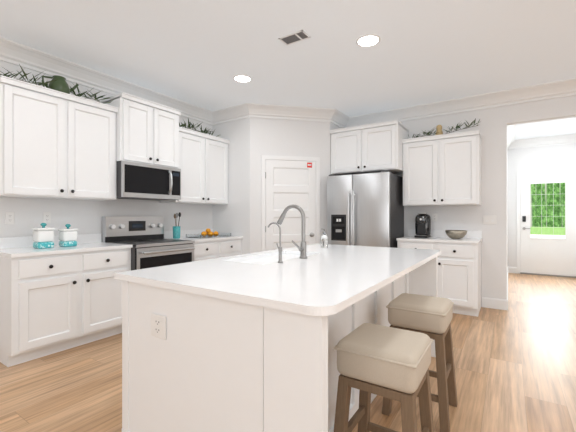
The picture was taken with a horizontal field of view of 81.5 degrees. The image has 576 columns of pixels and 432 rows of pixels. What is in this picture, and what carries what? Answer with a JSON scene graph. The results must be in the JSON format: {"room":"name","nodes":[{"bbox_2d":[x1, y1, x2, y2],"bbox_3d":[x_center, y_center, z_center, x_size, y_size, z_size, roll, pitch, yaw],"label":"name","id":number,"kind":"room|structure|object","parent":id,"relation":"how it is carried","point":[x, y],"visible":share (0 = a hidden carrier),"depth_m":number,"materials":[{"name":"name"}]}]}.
{"room":"kitchen","nodes":[
{"label":"kitchen","id":0,"kind":"room"},
{"bbox_2d":[0,0,575,139],"bbox_3d":[1.635,-1.625,1.880,8.640,0.080,12.380,0,0,33],"label":"ceiling","id":1,"kind":"structure","parent":0,"point":[189,51],"depth_m":3.09,"materials":[{"name":"paint"}]},
{"bbox_2d":[233,75,251,82],"bbox_3d":[-0.524,-1.580,3.855,0.216,0.010,0.216,0,0,33],"label":"recessed light","id":2,"kind":"object","parent":1,"relation":"in","point":[238,78],"visible":1,"depth_m":3.85,"materials":[{"name":"white plastic"}]},
{"bbox_2d":[279,30,310,45],"bbox_3d":[0.058,-1.581,2.968,0.250,0.008,0.140,0,0,33],"label":"ceiling vent","id":3,"kind":"object","parent":1,"relation":"attached to","point":[292,38],"depth_m":2.96,"materials":[{"name":"white metal"}]},
{"bbox_2d":[356,34,380,46],"bbox_3d":[0.725,-1.580,3.020,0.216,0.010,0.216,0,0,33],"label":"recessed light","id":4,"kind":"object","parent":1,"relation":"in","point":[368,40],"visible":1,"depth_m":3.02,"materials":[{"name":"white plastic"}]},
{"bbox_2d":[0,273,575,431],"bbox_3d":[1.635,1.240,1.880,8.640,0.060,12.380,0,0,33],"label":"floor","id":5,"kind":"structure","parent":0,"point":[515,367],"depth_m":2.49,"materials":[{"name":"brown wood"}]},
{"bbox_2d":[0,229,242,366],"bbox_3d":[-1.661,0.703,3.915,0.648,1.014,2.728,0,0,33],"label":"base cabinet","id":6,"kind":"object","parent":5,"relation":"on","point":[56,299],"visible":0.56,"depth_m":2.97,"materials":[{"name":"white wood"}]},
{"bbox_2d":[32,223,54,248],"bbox_3d":[-2.248,0.178,3.076,0.140,0.233,0.140,0,0,33],"label":"canister","id":7,"kind":"object","parent":6,"relation":"on","point":[43,237],"visible":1,"depth_m":3.03,"materials":[{"name":"white ceramic"}]},
{"bbox_2d":[58,224,77,246],"bbox_3d":[-2.135,0.186,3.247,0.132,0.218,0.132,0,0,33],"label":"canister","id":8,"kind":"object","parent":6,"relation":"on","point":[67,237],"visible":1,"depth_m":3.21,"materials":[{"name":"white ceramic"}]},
{"bbox_2d":[173,212,180,238],"bbox_3d":[-1.467,0.122,4.405,0.100,0.346,0.098,0,0,13],"label":"utensil crock","id":9,"kind":"object","parent":6,"relation":"on","point":[176,229],"visible":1,"depth_m":4.37,"materials":[{"name":"teal ceramic"}]},
{"bbox_2d":[186,228,230,237],"bbox_3d":[-1.125,0.235,4.779,0.300,0.119,0.580,0,0,33],"label":"fruit tray","id":10,"kind":"object","parent":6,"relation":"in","point":[208,233],"visible":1,"depth_m":4.70,"materials":[{"name":"clear glass"}]},
{"bbox_2d":[102,216,194,269],"bbox_3d":[-1.595,0.608,3.905,0.733,1.205,0.759,0,0,33],"label":"stove","id":11,"kind":"object","parent":5,"relation":"on","point":[150,249],"visible":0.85,"depth_m":3.85,"materials":[{"name":"metal"}]},
{"bbox_2d":[115,204,440,431],"bbox_3d":[0.210,0.563,2.326,1.250,1.294,2.205,0,0,33],"label":"kitchen island","id":12,"kind":"object","parent":5,"relation":"on","point":[244,342],"visible":0.98,"depth_m":1.47,"materials":[{"name":"white wood"}]},
{"bbox_2d":[268,204,306,262],"bbox_3d":[-0.057,0.106,2.274,0.251,0.378,0.361,0,0,33],"label":"faucet","id":13,"kind":"object","parent":12,"relation":"on","point":[303,254],"depth_m":2.33,"materials":[{"name":"silver metal"}]},
{"bbox_2d":[321,229,327,247],"bbox_3d":[0.339,0.207,3.130,0.064,0.176,0.063,0,0,33],"label":"soap bottle","id":14,"kind":"object","parent":12,"relation":"on","point":[324,239],"visible":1,"depth_m":3.10,"materials":[{"name":"white plastic"}]},
{"bbox_2d":[327,170,403,247],"bbox_3d":[1.126,0.305,4.895,0.910,1.810,0.803,0,0,33],"label":"refrigerator","id":15,"kind":"object","parent":5,"relation":"on","point":[367,209],"visible":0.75,"depth_m":4.59,"materials":[{"name":"metal"}]},
{"bbox_2d":[333,323,433,431],"bbox_3d":[0.422,0.868,1.458,0.376,0.685,0.376,0,0,33],"label":"stool","id":16,"kind":"object","parent":5,"relation":"on","point":[384,361],"visible":1,"depth_m":1.38,"materials":[{"name":"fabric"}]},
{"bbox_2d":[382,293,457,431],"bbox_3d":[0.833,0.868,2.098,0.376,0.685,0.376,0,0,33],"label":"stool","id":17,"kind":"object","parent":5,"relation":"on","point":[432,316],"visible":0.81,"depth_m":1.97,"materials":[{"name":"fabric"}]},
{"bbox_2d":[396,229,481,316],"bbox_3d":[2.007,0.703,4.441,0.952,1.014,0.648,0,0,33],"label":"base cabinet","id":18,"kind":"object","parent":5,"relation":"on","point":[459,261],"visible":0.59,"depth_m":4.10,"materials":[{"name":"white wood"}]},
{"bbox_2d":[414,213,430,237],"bbox_3d":[1.873,0.128,4.658,0.208,0.334,0.260,0,0,33],"label":"coffee maker","id":19,"kind":"object","parent":18,"relation":"on","point":[422,220],"visible":1,"depth_m":4.59,"materials":[{"name":"black plastic"}]},
{"bbox_2d":[445,230,466,238],"bbox_3d":[2.188,0.241,4.354,0.264,0.108,0.264,0,0,33],"label":"metal bowl","id":20,"kind":"object","parent":18,"relation":"on","point":[454,234],"visible":1,"depth_m":4.27,"materials":[{"name":"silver metal"}]},
{"bbox_2d":[0,60,575,306],"bbox_3d":[1.635,-0.188,1.880,8.640,2.795,12.380,0,0,33],"label":"wall","id":21,"kind":"structure","parent":0,"point":[250,138],"depth_m":4.73,"materials":[{"name":"paint"}]},
{"bbox_2d":[5,212,14,223],"bbox_3d":[-2.581,0.020,3.103,0.008,0.115,0.070,0,0,33],"label":"outlet","id":22,"kind":"object","parent":21,"relation":"attached to","point":[9,216],"visible":1,"depth_m":3.10,"materials":[{"name":"white plastic"}]},
{"bbox_2d":[43,212,50,223],"bbox_3d":[-2.416,0.020,3.353,0.008,0.115,0.070,0,0,33],"label":"outlet","id":23,"kind":"object","parent":21,"relation":"attached to","point":[46,215],"visible":0.91,"depth_m":3.35,"materials":[{"name":"white plastic"}]},
{"bbox_2d":[0,75,229,204],"bbox_3d":[-1.742,-0.747,3.974,0.448,1.144,2.718,0,0,33],"label":"upper cabinet","id":24,"kind":"object","parent":21,"relation":"attached to","point":[54,144],"visible":1,"depth_m":3.38,"materials":[{"name":"white wood"}]},
{"bbox_2d":[0,64,111,102],"bbox_3d":[-2.242,-1.272,3.261,0.353,0.211,0.980,0,0,33],"label":"greenery","id":25,"kind":"object","parent":24,"relation":"on","point":[58,83],"visible":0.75,"depth_m":3.21,"materials":[{"name":"green plant"}]},
{"bbox_2d":[116,161,180,200],"bbox_3d":[-1.705,-0.398,3.978,0.504,0.385,0.759,0,0,33],"label":"microwave","id":26,"kind":"object","parent":24,"relation":"attached to","point":[138,181],"visible":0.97,"depth_m":3.81,"materials":[{"name":"metal"}]},
{"bbox_2d":[179,119,219,136],"bbox_3d":[-1.277,-1.254,4.715,0.332,0.189,0.863,0,0,33],"label":"greenery","id":27,"kind":"object","parent":24,"relation":"on","point":[190,124],"visible":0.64,"depth_m":4.62,"materials":[{"name":"green plant"}]},
{"bbox_2d":[0,37,575,148],"bbox_3d":[0.185,-1.502,3.188,12.323,0.165,5.723,0,0,-13],"label":"crown molding","id":28,"kind":"structure","parent":21,"relation":"attached to","point":[12,52],"depth_m":4.48,"materials":[{"name":"white wood"}]},
{"bbox_2d":[261,155,319,251],"bbox_3d":[0.052,0.163,4.896,0.880,2.086,0.084,0,0,-12],"label":"pantry door","id":29,"kind":"structure","parent":21,"relation":"in","point":[284,182],"depth_m":4.92,"materials":[{"name":"white wood"}]},
{"bbox_2d":[330,120,480,205],"bbox_3d":[1.596,-0.720,4.741,1.945,1.149,0.598,0,0,33],"label":"upper cabinet","id":30,"kind":"object","parent":21,"relation":"attached to","point":[443,169],"visible":1,"depth_m":4.54,"materials":[{"name":"white wood"}]},
{"bbox_2d":[408,118,480,137],"bbox_3d":[2.101,-1.181,4.547,0.928,0.218,0.297,0,0,33],"label":"potted plant","id":31,"kind":"object","parent":30,"relation":"on","point":[439,131],"visible":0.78,"depth_m":4.53,"materials":[{"name":"green plant"}]},
{"bbox_2d":[432,213,436,220],"bbox_3d":[2.091,0.020,4.769,0.070,0.115,0.008,0,0,33],"label":"outlet","id":32,"kind":"object","parent":21,"relation":"attached to","point":[434,215],"visible":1,"depth_m":4.77,"materials":[{"name":"white plastic"}]},
{"bbox_2d":[483,215,496,223],"bbox_3d":[2.654,0.050,4.397,0.155,0.115,0.010,0,0,33],"label":"switch","id":33,"kind":"object","parent":21,"relation":"attached to","point":[487,219],"visible":1,"depth_m":4.39,"materials":[{"name":"white plastic"}]},
{"bbox_2d":[482,266,517,309],"bbox_3d":[0.176,1.144,3.226,12.322,0.132,5.648,0,0,-13],"label":"baseboard","id":34,"kind":"structure","parent":21,"relation":"attached to","point":[493,303],"depth_m":4.39,"materials":[{"name":"white wood"}]},
{"bbox_2d":[517,171,575,277],"bbox_3d":[5.233,0.163,6.731,1.034,2.086,0.076,0,0,33],"label":"front door","id":35,"kind":"structure","parent":21,"relation":"in","point":[546,205],"depth_m":6.76,"materials":[{"name":"white wood"}]}
]}

